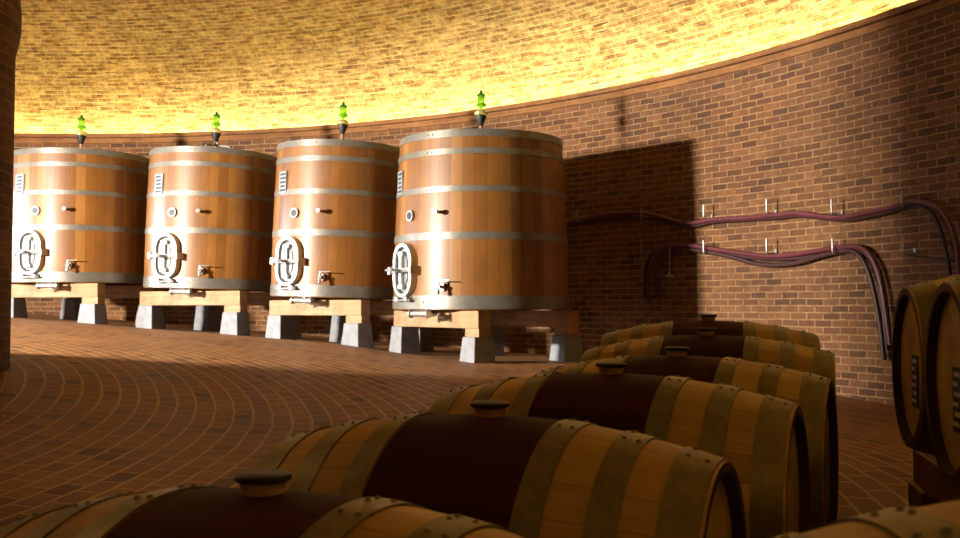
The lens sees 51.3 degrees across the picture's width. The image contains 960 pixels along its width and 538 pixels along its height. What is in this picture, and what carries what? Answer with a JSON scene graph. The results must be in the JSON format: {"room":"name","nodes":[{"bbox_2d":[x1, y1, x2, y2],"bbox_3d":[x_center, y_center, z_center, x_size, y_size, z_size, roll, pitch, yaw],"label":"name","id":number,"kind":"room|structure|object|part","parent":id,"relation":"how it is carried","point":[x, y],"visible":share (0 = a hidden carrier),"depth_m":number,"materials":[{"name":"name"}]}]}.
{"room":"wine cellar","nodes":[
{"label":"wine cellar","id":0,"kind":"room"},
{"bbox_2d":[0,0,21,372],"bbox_3d":[-4.090,-1.930,6.690,1.870,5.722,1.870,0,-2,0],"label":"wall pillar","id":1,"kind":"structure","parent":0,"point":[10,10],"depth_m":6.75,"materials":[{"name":"brick"}]},
{"bbox_2d":[0,314,913,527],"bbox_3d":[-6.640,0.699,4.907,23.560,0.963,23.560,2,-3,-43],"label":"floor","id":2,"kind":"structure","parent":0,"point":[88,411],"depth_m":6.42,"materials":[{"name":"brick"}]},
{"bbox_2d":[11,298,27,317],"bbox_3d":[-6.569,0.556,14.054,0.288,0.307,0.288,-1,-2,17],"label":"concrete block","id":3,"kind":"object","parent":2,"relation":"on","point":[18,305],"visible":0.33,"depth_m":13.99,"materials":[{"name":"grey concrete"}]},
{"bbox_2d":[60,298,81,319],"bbox_3d":[-6.201,0.627,15.257,0.289,0.355,0.289,-1,-2,17],"label":"concrete block","id":4,"kind":"object","parent":2,"relation":"on","point":[70,307],"visible":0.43,"depth_m":15.13,"materials":[{"name":"grey concrete"}]},
{"bbox_2d":[77,304,107,324],"bbox_3d":[-5.288,0.626,13.659,0.288,0.299,0.288,-1,-2,17],"label":"concrete block","id":5,"kind":"object","parent":2,"relation":"on","point":[88,313],"visible":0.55,"depth_m":13.55,"materials":[{"name":"grey concrete"}]},
{"bbox_2d":[82,297,104,303],"bbox_3d":[-5.283,0.432,13.665,0.260,0.090,0.150,-1,-2,17],"label":"timber shim","id":6,"kind":"object","parent":5,"relation":"on","point":[85,300],"visible":1,"depth_m":13.60,"materials":[{"name":"beige wood"}]},
{"bbox_2d":[11,283,104,297],"bbox_3d":[-5.928,0.300,13.868,1.600,0.190,0.160,-1,-2,17],"label":"timber beam","id":7,"kind":"structure","parent":6,"relation":"on","point":[68,289],"depth_m":13.73,"materials":[{"name":"beige wood"}]},
{"bbox_2d":[12,115,149,288],"bbox_3d":[-5.847,-0.969,14.445,1.956,2.557,2.174,-1,-2,17],"label":"wine vat","id":8,"kind":"object","parent":7,"relation":"on","point":[79,214],"visible":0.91,"depth_m":13.69,"materials":[{"name":"wood"}]},
{"bbox_3d":[-6.145,-0.232,13.441,0.140,0.064,0.147,-1,-2,17],"label":"handle","id":9,"kind":"part","parent":8,"relation":"part of","materials":[{"name":"silver metal"}]},
{"bbox_3d":[-6.106,-0.227,13.567,0.298,0.524,0.033,-1,-2,17],"label":"door","id":10,"kind":"part","parent":8,"relation":"part of","materials":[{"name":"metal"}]},
{"bbox_3d":[-6.103,-0.227,13.578,0.400,0.620,0.100,-1,-2,17],"label":"door frame","id":11,"kind":"part","parent":8,"relation":"part of","materials":[{"name":"silver metal"}]},
{"bbox_2d":[65,260,76,270],"bbox_3d":[-5.531,-0.046,13.514,0.180,0.158,0.149,0,-2,0],"label":"tap","id":12,"kind":"object","parent":8,"relation":"on","point":[70,265],"depth_m":13.57,"materials":[{"name":"silver metal"}]},
{"bbox_3d":[-5.816,-2.102,14.593,0.128,0.187,0.128,-1,-2,17],"label":"glass bulb","id":13,"kind":"part","parent":8,"relation":"part of","materials":[{"name":"green glass"}]},
{"bbox_2d":[136,305,165,328],"bbox_3d":[-4.510,0.672,13.707,0.289,0.346,0.289,-1,-2,24],"label":"concrete block","id":14,"kind":"object","parent":2,"relation":"on","point":[148,316],"visible":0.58,"depth_m":13.61,"materials":[{"name":"grey concrete"}]},
{"bbox_2d":[193,306,220,331],"bbox_3d":[-4.030,0.741,14.783,0.289,0.401,0.289,-1,-2,24],"label":"concrete block","id":15,"kind":"object","parent":2,"relation":"on","point":[207,318],"visible":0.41,"depth_m":14.68,"materials":[{"name":"grey concrete"}]},
{"bbox_2d":[220,312,250,335],"bbox_3d":[-3.213,0.730,13.126,0.289,0.327,0.289,-1,-2,24],"label":"concrete block","id":16,"kind":"object","parent":2,"relation":"on","point":[232,323],"visible":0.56,"depth_m":13.03,"materials":[{"name":"grey concrete"}]},
{"bbox_2d":[224,305,246,311],"bbox_3d":[-3.209,0.521,13.132,0.260,0.090,0.150,-1,-2,24],"label":"timber shim","id":17,"kind":"object","parent":16,"relation":"on","point":[227,308],"visible":0.94,"depth_m":13.07,"materials":[{"name":"beige wood"}]},
{"bbox_2d":[140,291,246,304],"bbox_3d":[-3.862,0.393,13.428,1.680,0.190,0.160,-1,-2,24],"label":"timber beam","id":18,"kind":"structure","parent":17,"relation":"on","point":[146,297],"depth_m":13.30,"materials":[{"name":"beige wood"}]},
{"bbox_2d":[0,469,524,537],"bbox_3d":[-0.317,0.649,1.480,1.012,0.717,0.660,-3,-3,26],"label":"wine barrel","id":19,"kind":"object","parent":2,"relation":"on","point":[262,507],"visible":1,"depth_m":1.42,"materials":[{"name":"brown wood"}]},
{"bbox_2d":[265,315,295,339],"bbox_3d":[-2.565,0.762,12.872,0.289,0.336,0.289,-2,-3,36],"label":"concrete block","id":20,"kind":"object","parent":2,"relation":"on","point":[278,326],"visible":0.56,"depth_m":12.78,"materials":[{"name":"grey concrete"}]},
{"bbox_2d":[294,315,300,337],"bbox_3d":[-2.733,0.805,14.202,0.289,0.394,0.289,-1,-2,24],"label":"concrete block","id":21,"kind":"object","parent":2,"relation":"on","point":[296,317],"visible":0.06,"depth_m":14.20,"materials":[{"name":"grey concrete"}]},
{"bbox_3d":[-2.729,0.563,14.210,0.260,0.090,0.150,-1,-2,24],"label":"timber shim","id":22,"kind":"object","parent":21,"relation":"on","visible":0},
{"bbox_2d":[197,292,297,305],"bbox_3d":[-3.382,0.435,14.506,1.680,0.190,0.160,-1,-2,24],"label":"timber beam","id":23,"kind":"structure","parent":22,"relation":"on","point":[253,298],"depth_m":14.32,"materials":[{"name":"beige wood"}]},
{"bbox_2d":[143,112,276,295],"bbox_3d":[-3.790,-0.919,13.947,1.792,2.600,2.010,1,-2,24],"label":"wine vat","id":24,"kind":"object","parent":23,"relation":"on","point":[210,210],"visible":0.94,"depth_m":13.25,"materials":[{"name":"wood"}]},
{"bbox_3d":[-4.193,-0.176,13.062,0.140,0.064,0.147,1,-2,24],"label":"handle","id":25,"kind":"part","parent":24,"relation":"part of","materials":[{"name":"silver metal"}]},
{"bbox_3d":[-4.139,-0.170,13.182,0.298,0.524,0.033,1,-2,24],"label":"door","id":26,"kind":"part","parent":24,"relation":"part of","materials":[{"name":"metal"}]},
{"bbox_3d":[-4.135,-0.169,13.193,0.400,0.620,0.100,1,-2,24],"label":"door frame","id":27,"kind":"part","parent":24,"relation":"part of","materials":[{"name":"silver metal"}]},
{"bbox_2d":[197,265,209,276],"bbox_3d":[-3.620,0.027,13.069,0.176,0.159,0.149,0,-2,0],"label":"tap","id":28,"kind":"object","parent":24,"relation":"on","point":[202,270],"depth_m":13.13,"materials":[{"name":"silver metal"}]},
{"bbox_3d":[-3.714,-2.071,14.091,0.128,0.187,0.128,1,-2,24],"label":"glass bulb","id":29,"kind":"part","parent":24,"relation":"part of","materials":[{"name":"green glass"}]},
{"bbox_2d":[329,315,345,341],"bbox_3d":[-1.883,0.837,13.809,0.289,0.413,0.289,-2,-3,36],"label":"concrete block","id":30,"kind":"object","parent":2,"relation":"on","point":[337,322],"visible":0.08,"depth_m":13.70,"materials":[{"name":"grey concrete"}]},
{"bbox_2d":[341,323,373,348],"bbox_3d":[-1.481,0.809,12.082,0.288,0.312,0.288,-2,-3,36],"label":"concrete block","id":31,"kind":"object","parent":2,"relation":"on","point":[354,334],"visible":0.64,"depth_m":11.99,"materials":[{"name":"grey concrete"}]},
{"bbox_2d":[346,316,369,322],"bbox_3d":[-1.476,0.608,12.087,0.260,0.090,0.150,-2,-3,36],"label":"timber shim","id":32,"kind":"object","parent":31,"relation":"on","point":[349,319],"visible":0.88,"depth_m":12.02,"materials":[{"name":"beige wood"}]},
{"bbox_2d":[269,300,369,315],"bbox_3d":[-2.023,0.484,12.489,1.600,0.190,0.160,-2,-3,36],"label":"timber beam","id":33,"kind":"structure","parent":32,"relation":"on","point":[277,307],"depth_m":12.32,"materials":[{"name":"beige wood"}]},
{"bbox_2d":[389,326,420,354],"bbox_3d":[-0.900,0.863,11.974,0.289,0.352,0.289,2,-3,-35],"label":"concrete block","id":34,"kind":"object","parent":2,"relation":"on","point":[405,340],"visible":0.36,"depth_m":11.88,"materials":[{"name":"grey concrete"}]},
{"bbox_2d":[418,327,433,350],"bbox_3d":[-0.799,0.889,13.018,0.289,0.398,0.289,-2,-3,36],"label":"concrete block","id":35,"kind":"object","parent":2,"relation":"on","point":[425,333],"visible":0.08,"depth_m":12.93,"materials":[{"name":"grey concrete"}]},
{"bbox_3d":[-0.795,0.645,13.025,0.260,0.090,0.150,-2,-3,36],"label":"timber shim","id":36,"kind":"object","parent":35,"relation":"on","visible":0},
{"bbox_2d":[370,301,420,314],"bbox_3d":[-1.341,0.520,13.427,1.600,0.190,0.160,-2,-3,36],"label":"timber beam","id":37,"kind":"structure","parent":36,"relation":"on","point":[376,307],"depth_m":13.30,"materials":[{"name":"beige wood"}]},
{"bbox_2d":[270,102,399,304],"bbox_3d":[-1.888,-0.861,12.954,1.708,2.660,1.928,0,-3,36],"label":"wine vat","id":38,"kind":"object","parent":37,"relation":"on","point":[334,221],"visible":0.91,"depth_m":12.28,"materials":[{"name":"wood"}]},
{"bbox_3d":[-2.437,-0.100,12.200,0.140,0.064,0.147,0,-3,36],"label":"handle","id":39,"kind":"part","parent":38,"relation":"part of","materials":[{"name":"silver metal"}]},
{"bbox_3d":[-2.359,-0.094,12.306,0.298,0.524,0.033,0,-3,36],"label":"door","id":40,"kind":"part","parent":38,"relation":"part of","materials":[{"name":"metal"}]},
{"bbox_3d":[-2.353,-0.093,12.316,0.400,0.620,0.100,0,-3,36],"label":"door frame","id":41,"kind":"part","parent":38,"relation":"part of","materials":[{"name":"silver metal"}]},
{"bbox_2d":[317,271,329,283],"bbox_3d":[-1.892,0.103,12.100,0.162,0.159,0.149,0,-2,0],"label":"tap","id":42,"kind":"object","parent":38,"relation":"on","point":[323,277],"depth_m":12.16,"materials":[{"name":"silver metal"}]},
{"bbox_3d":[-1.790,-2.043,13.089,0.128,0.187,0.128,0,-3,36],"label":"glass bulb","id":43,"kind":"part","parent":38,"relation":"part of","materials":[{"name":"green glass"}]},
{"bbox_2d":[459,337,495,362],"bbox_3d":[-0.029,0.878,10.727,0.288,0.300,0.288,2,-3,-35],"label":"concrete block","id":44,"kind":"object","parent":2,"relation":"on","point":[473,349],"visible":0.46,"depth_m":10.63,"materials":[{"name":"grey concrete"}]},
{"bbox_2d":[465,328,489,336],"bbox_3d":[-0.026,0.683,10.730,0.150,0.090,0.260,2,-3,-35],"label":"timber shim","id":45,"kind":"object","parent":44,"relation":"on","point":[469,332],"visible":0.86,"depth_m":10.65,"materials":[{"name":"beige wood"}]},
{"bbox_2d":[394,310,489,328],"bbox_3d":[-0.464,0.568,11.362,0.160,0.190,1.780,2,-3,-35],"label":"timber beam","id":46,"kind":"structure","parent":45,"relation":"on","point":[444,319],"depth_m":11.05,"materials":[{"name":"beige wood"}]},
{"bbox_2d":[490,326,504,355],"bbox_3d":[0.115,0.918,12.683,0.289,0.406,0.289,2,-3,-35],"label":"concrete block","id":47,"kind":"object","parent":2,"relation":"on","point":[496,334],"visible":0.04,"depth_m":12.60,"materials":[{"name":"concrete"}]},
{"bbox_2d":[254,400,746,537],"bbox_3d":[0.021,0.625,2.107,0.980,0.689,0.660,-1,-2,24],"label":"wine barrel","id":48,"kind":"object","parent":2,"relation":"on","point":[529,477],"visible":0.91,"depth_m":1.91,"materials":[{"name":"brown wood"}]},
{"bbox_2d":[549,335,582,361],"bbox_3d":[0.987,0.919,11.437,0.289,0.326,0.289,2,-3,-35],"label":"concrete block","id":49,"kind":"object","parent":2,"relation":"on","point":[564,348],"visible":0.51,"depth_m":11.34,"materials":[{"name":"grey concrete"}]},
{"bbox_2d":[554,327,578,334],"bbox_3d":[0.990,0.711,11.441,0.150,0.090,0.260,2,-3,-35],"label":"timber shim","id":50,"kind":"object","parent":49,"relation":"on","point":[557,330],"visible":0.98,"depth_m":11.36,"materials":[{"name":"brown wood"}]},
{"bbox_2d":[478,310,578,326],"bbox_3d":[0.551,0.596,12.073,0.160,0.190,1.780,2,-3,-35],"label":"timber beam","id":51,"kind":"structure","parent":50,"relation":"on","point":[532,318],"depth_m":11.82,"materials":[{"name":"beige wood"}]},
{"bbox_2d":[385,90,569,317],"bbox_3d":[-0.074,-0.776,11.779,2.290,2.695,2.081,2,-3,-35],"label":"wine vat","id":52,"kind":"object","parent":51,"relation":"on","point":[481,212],"visible":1,"depth_m":10.94,"materials":[{"name":"wood"}]},
{"bbox_3d":[-0.956,0.013,11.130,0.147,0.064,0.140,2,-3,-35],"label":"handle","id":53,"kind":"part","parent":52,"relation":"part of","materials":[{"name":"silver metal"}]},
{"bbox_3d":[-0.848,0.016,11.206,0.033,0.524,0.298,2,-3,-35],"label":"door","id":54,"kind":"part","parent":52,"relation":"part of","materials":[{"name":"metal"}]},
{"bbox_3d":[-0.839,0.016,11.212,0.100,0.620,0.400,2,-3,-35],"label":"door frame","id":55,"kind":"part","parent":52,"relation":"part of","materials":[{"name":"silver metal"}]},
{"bbox_2d":[436,280,448,294],"bbox_3d":[-0.402,0.197,10.801,0.146,0.158,0.158,0,-2,0],"label":"tap","id":56,"kind":"object","parent":52,"relation":"on","point":[442,286],"depth_m":10.83,"materials":[{"name":"silver metal"}]},
{"bbox_3d":[0.012,-1.979,11.886,0.128,0.187,0.128,2,-3,-35],"label":"glass bulb","id":57,"kind":"part","parent":52,"relation":"part of","materials":[{"name":"green glass"}]},
{"bbox_2d":[428,362,809,537],"bbox_3d":[0.359,0.601,2.729,0.980,0.689,0.660,-1,-2,24],"label":"wine barrel","id":58,"kind":"object","parent":2,"relation":"on","point":[764,437],"visible":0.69,"depth_m":2.51,"materials":[{"name":"brown wood"}]},
{"bbox_2d":[535,346,838,530],"bbox_3d":[0.664,0.606,3.359,0.980,0.689,0.660,-1,-2,24],"label":"wine barrel","id":59,"kind":"object","parent":2,"relation":"on","point":[815,394],"visible":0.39,"depth_m":3.17,"materials":[{"name":"brown wood"}]},
{"bbox_2d":[580,328,835,395],"bbox_3d":[0.914,0.582,4.030,0.980,0.689,0.660,-1,-2,19],"label":"wine barrel","id":60,"kind":"object","parent":2,"relation":"on","point":[793,356],"visible":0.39,"depth_m":3.87,"materials":[{"name":"brown wood"}]},
{"bbox_2d":[600,314,820,348],"bbox_3d":[1.075,0.558,4.702,0.980,0.689,0.660,-1,-2,14],"label":"wine barrel","id":61,"kind":"object","parent":2,"relation":"on","point":[670,328],"visible":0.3,"depth_m":4.59,"materials":[{"name":"brown wood"}]},
{"bbox_2d":[773,496,959,537],"bbox_3d":[0.745,0.540,1.010,0.980,0.689,0.660,0,-2,-4],"label":"wine barrel","id":62,"kind":"object","parent":2,"relation":"on","point":[940,520],"visible":1,"depth_m":1.00,"materials":[{"name":"brown wood"}]},
{"bbox_2d":[908,482,938,507],"bbox_3d":[1.630,0.863,3.556,0.160,0.166,0.220,-1,-2,13],"label":"block","id":63,"kind":"object","parent":2,"relation":"on","point":[917,496],"visible":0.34,"depth_m":3.52,"materials":[{"name":"brown wood"}]},
{"bbox_3d":[-4.919,0.701,14.862,0.289,0.355,0.289,-1,-2,17],"label":"concrete block","id":64,"kind":"object","parent":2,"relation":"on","visible":0},
{"bbox_3d":[-4.915,0.479,14.869,0.260,0.090,0.150,-1,-2,17],"label":"timber shim","id":65,"kind":"object","parent":64,"relation":"on","visible":0},
{"bbox_2d":[64,285,159,297],"bbox_3d":[-5.560,0.347,15.072,1.600,0.190,0.160,-1,-2,17],"label":"timber beam","id":66,"kind":"structure","parent":65,"relation":"on","point":[123,291],"depth_m":14.91,"materials":[{"name":"beige wood"}]},
{"bbox_3d":[1.243,0.827,1.839,0.160,0.228,0.220,-1,-2,13],"label":"block","id":67,"kind":"object","parent":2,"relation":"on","visible":0},
{"bbox_2d":[913,450,959,502],"bbox_3d":[1.437,0.686,2.704,0.120,0.120,2.000,-1,-2,13],"label":"bearer","id":68,"kind":"object","parent":67,"relation":"on","point":[927,474],"visible":0.51,"depth_m":3.40,"materials":[{"name":"brown wood"}]},
{"bbox_2d":[925,277,959,486],"bbox_3d":[1.700,0.278,2.516,0.980,0.689,0.660,-1,-2,13],"label":"wine barrel","id":69,"kind":"object","parent":68,"relation":"on","point":[942,345],"visible":1,"depth_m":2.72,"materials":[{"name":"brown wood"}]},
{"bbox_3d":[1.887,0.820,1.694,0.160,0.226,0.220,-1,-2,13],"label":"block","id":70,"kind":"object","parent":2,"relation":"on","visible":0},
{"bbox_3d":[2.080,0.681,2.559,0.120,0.120,2.000,-1,-2,13],"label":"bearer","id":71,"kind":"object","parent":70,"relation":"on","visible":0},
{"bbox_2d":[892,274,959,455],"bbox_3d":[1.879,0.304,3.183,0.980,0.689,0.660,-1,-2,13],"label":"wine barrel","id":72,"kind":"object","parent":71,"relation":"on","point":[914,301],"visible":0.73,"depth_m":3.29,"materials":[{"name":"brown wood"}]},
{"bbox_2d":[14,0,915,133],"bbox_3d":[-6.640,-4.414,5.106,24.160,3.600,24.160,0,-2,0],"label":"ceiling","id":73,"kind":"structure","parent":0,"point":[124,66],"depth_m":15.38,"materials":[{"name":"brick"}]},
{"bbox_2d":[14,4,959,404],"bbox_3d":[-6.640,-0.412,4.950,23.360,4.310,23.360,0,-2,0],"label":"wall","id":74,"kind":"structure","parent":0,"point":[856,124],"depth_m":11.26,"materials":[{"name":"brick"}]},
{"bbox_2d":[14,0,959,143],"bbox_3d":[-6.640,-2.623,5.036,24.160,0.165,24.160,0,-2,0],"label":"trim","id":75,"kind":"structure","parent":74,"relation":"attached to","point":[917,9],"depth_m":13.49,"materials":[{"name":"brick"}]},
{"bbox_2d":[641,240,649,253],"bbox_3d":[2.079,-0.279,12.603,0.159,0.169,0.024,2,-3,-41],"label":"hook","id":76,"kind":"object","parent":74,"relation":"attached to","point":[641,240],"visible":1,"depth_m":12.58,"materials":[{"name":"metal"}]},
{"bbox_2d":[766,239,776,253],"bbox_3d":[3.219,-0.246,11.062,0.159,0.169,0.024,1,-3,-32],"label":"hook","id":77,"kind":"object","parent":74,"relation":"attached to","point":[766,239],"visible":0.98,"depth_m":11.02,"materials":[{"name":"metal"}]},
{"bbox_2d":[646,243,891,344],"bbox_3d":[3.079,0.216,11.126,0.180,1.154,3.478,1,-3,-32],"label":"hose","id":78,"kind":"object","parent":77,"relation":"hanging from","point":[865,250],"visible":0.99,"depth_m":10.63,"materials":[{"name":"purple rubber"}]},
{"bbox_2d":[666,247,672,276],"bbox_3d":[2.320,-0.085,12.247,0.085,0.369,0.057,0,-2,0],"label":"hanging nozzle","id":79,"kind":"object","parent":78,"relation":"hanging from","point":[669,274],"visible":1,"depth_m":12.24,"materials":[{"name":"metal"}]},
{"bbox_2d":[830,199,842,215],"bbox_3d":[3.667,-0.632,10.287,0.159,0.169,0.024,1,-3,-27],"label":"hook","id":80,"kind":"object","parent":74,"relation":"attached to","point":[830,199],"visible":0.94,"depth_m":10.26,"materials":[{"name":"metal"}]},
{"bbox_2d":[831,238,843,254],"bbox_3d":[3.669,-0.229,10.266,0.159,0.169,0.024,1,-3,-27],"label":"hook","id":81,"kind":"object","parent":74,"relation":"attached to","point":[831,238],"visible":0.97,"depth_m":10.23,"materials":[{"name":"metal"}]},
{"bbox_2d":[643,246,888,349],"bbox_3d":[3.069,0.252,11.213,0.172,1.190,3.490,1,-3,-33],"label":"hose","id":82,"kind":"object","parent":81,"relation":"hanging from","point":[650,255],"visible":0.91,"depth_m":10.99,"materials":[{"name":"purple rubber"}]},
{"bbox_2d":[654,247,886,359],"bbox_3d":[3.105,0.315,11.124,0.165,1.250,3.276,1,-3,-32],"label":"hose","id":83,"kind":"object","parent":81,"relation":"hanging from","point":[856,253],"visible":1,"depth_m":10.59,"materials":[{"name":"purple rubber"}]},
{"bbox_2d":[901,190,908,207],"bbox_3d":[4.050,-0.658,9.469,0.159,0.169,0.024,1,-2,-23],"label":"hook","id":84,"kind":"object","parent":74,"relation":"attached to","point":[903,206],"visible":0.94,"depth_m":9.44,"materials":[{"name":"metal"}]},
{"bbox_2d":[902,237,915,254],"bbox_3d":[4.051,-0.221,9.450,0.159,0.169,0.024,1,-2,-23],"label":"hook","id":85,"kind":"object","parent":74,"relation":"attached to","point":[914,250],"visible":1,"depth_m":9.42,"materials":[{"name":"metal"}]},
{"bbox_2d":[904,254,954,262],"bbox_3d":[4.190,-0.099,9.255,0.024,0.133,0.668,1,-2,-22],"label":"cable","id":86,"kind":"object","parent":74,"relation":"attached to","point":[912,255],"visible":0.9,"depth_m":9.29,"materials":[{"name":"rubber"}]},
{"label":"hook","id":87,"kind":"object","parent":74,"relation":"attached to","visible":0},
{"bbox_2d":[566,205,951,276],"bbox_3d":[2.699,-0.216,11.535,0.422,1.013,5.945,2,-3,-35],"label":"hose","id":88,"kind":"object","parent":87,"relation":"hanging from","point":[930,212],"visible":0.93,"depth_m":10.37,"materials":[{"name":"purple rubber"}]},
{"bbox_2d":[566,199,959,273],"bbox_3d":[2.712,-0.326,11.459,0.445,0.965,6.034,2,-3,-35],"label":"hose","id":89,"kind":"object","parent":87,"relation":"hanging from","point":[941,211],"visible":0.94,"depth_m":10.49,"materials":[{"name":"purple rubber"}]}
]}

